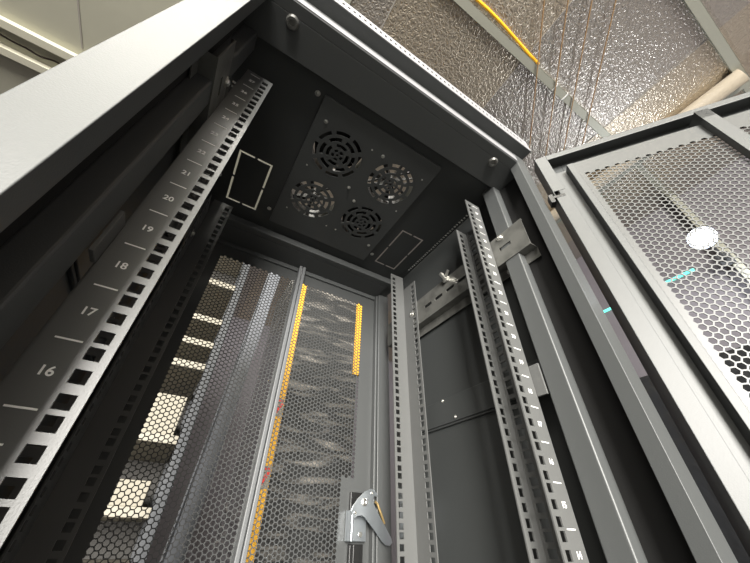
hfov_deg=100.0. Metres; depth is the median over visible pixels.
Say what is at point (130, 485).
carton
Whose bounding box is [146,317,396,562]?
wall
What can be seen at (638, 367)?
wall
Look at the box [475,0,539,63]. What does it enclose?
cable
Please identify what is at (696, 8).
beam
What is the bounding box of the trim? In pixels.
[669,195,749,282]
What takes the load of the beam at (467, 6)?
attached to the ceiling
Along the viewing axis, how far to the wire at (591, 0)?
2.23 m
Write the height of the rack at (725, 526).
1.330 m
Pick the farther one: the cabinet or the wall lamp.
the wall lamp
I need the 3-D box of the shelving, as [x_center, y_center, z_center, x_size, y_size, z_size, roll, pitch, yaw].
[-1.134,0.486,1.195,0.800,2.250,0.456,22,-44,-23]
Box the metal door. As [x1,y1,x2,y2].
[160,272,279,562]
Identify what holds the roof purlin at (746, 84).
attached to the ceiling
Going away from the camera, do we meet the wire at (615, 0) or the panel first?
the panel
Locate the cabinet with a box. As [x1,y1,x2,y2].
[0,0,749,562]
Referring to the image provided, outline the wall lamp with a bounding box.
[686,226,737,267]
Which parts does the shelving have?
shelf, shelf, shelf, shelf, shelf, shelf, shelf, shelf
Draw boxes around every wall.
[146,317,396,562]
[576,156,749,377]
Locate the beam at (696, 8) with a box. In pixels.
[682,0,749,92]
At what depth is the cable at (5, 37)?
2.21 m
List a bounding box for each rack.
[209,280,361,562]
[640,345,749,562]
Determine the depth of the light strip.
2.87 m
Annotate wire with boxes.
[529,0,544,147]
[545,0,568,155]
[563,0,592,150]
[582,0,616,143]
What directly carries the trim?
attached to the wall at (638, 367)
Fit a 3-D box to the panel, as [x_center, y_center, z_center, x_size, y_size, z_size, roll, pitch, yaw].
[-0.062,-0.217,0.764,0.281,0.041,0.348,22,-44,-23]
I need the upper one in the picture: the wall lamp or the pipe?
the pipe
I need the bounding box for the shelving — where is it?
[83,256,249,562]
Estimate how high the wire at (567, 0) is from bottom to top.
0.008 m
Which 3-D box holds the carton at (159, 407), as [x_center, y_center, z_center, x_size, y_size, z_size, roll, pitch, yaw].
[-0.899,0.565,1.259,0.185,0.140,0.342,22,-44,-23]
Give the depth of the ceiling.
2.21 m
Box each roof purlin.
[0,15,77,72]
[556,82,748,223]
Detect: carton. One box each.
[109,479,150,506]
[141,393,186,434]
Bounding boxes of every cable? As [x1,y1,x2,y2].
[0,34,59,63]
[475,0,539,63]
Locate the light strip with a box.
[603,268,694,312]
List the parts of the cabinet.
panel, mounting rail, frame post, mounting rail, panel, door, panel, door, roof rail, roof panel, lock rod, latch lever, frame post, edge trim, mounting rail, panel, mounting rail, frame post, door, panel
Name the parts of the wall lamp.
led panel, arm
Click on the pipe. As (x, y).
(733, 81)
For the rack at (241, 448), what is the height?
2.100 m
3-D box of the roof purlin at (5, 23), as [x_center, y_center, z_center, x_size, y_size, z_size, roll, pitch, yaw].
[-2.953,-1.841,1.940,3.300,0.057,0.259,22,-44,-23]
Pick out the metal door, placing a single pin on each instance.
(176, 525)
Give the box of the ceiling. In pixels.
[0,0,749,361]
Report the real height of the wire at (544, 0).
0.008 m
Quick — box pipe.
[550,69,749,220]
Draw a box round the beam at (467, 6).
[453,0,672,199]
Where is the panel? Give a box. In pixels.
[269,95,441,259]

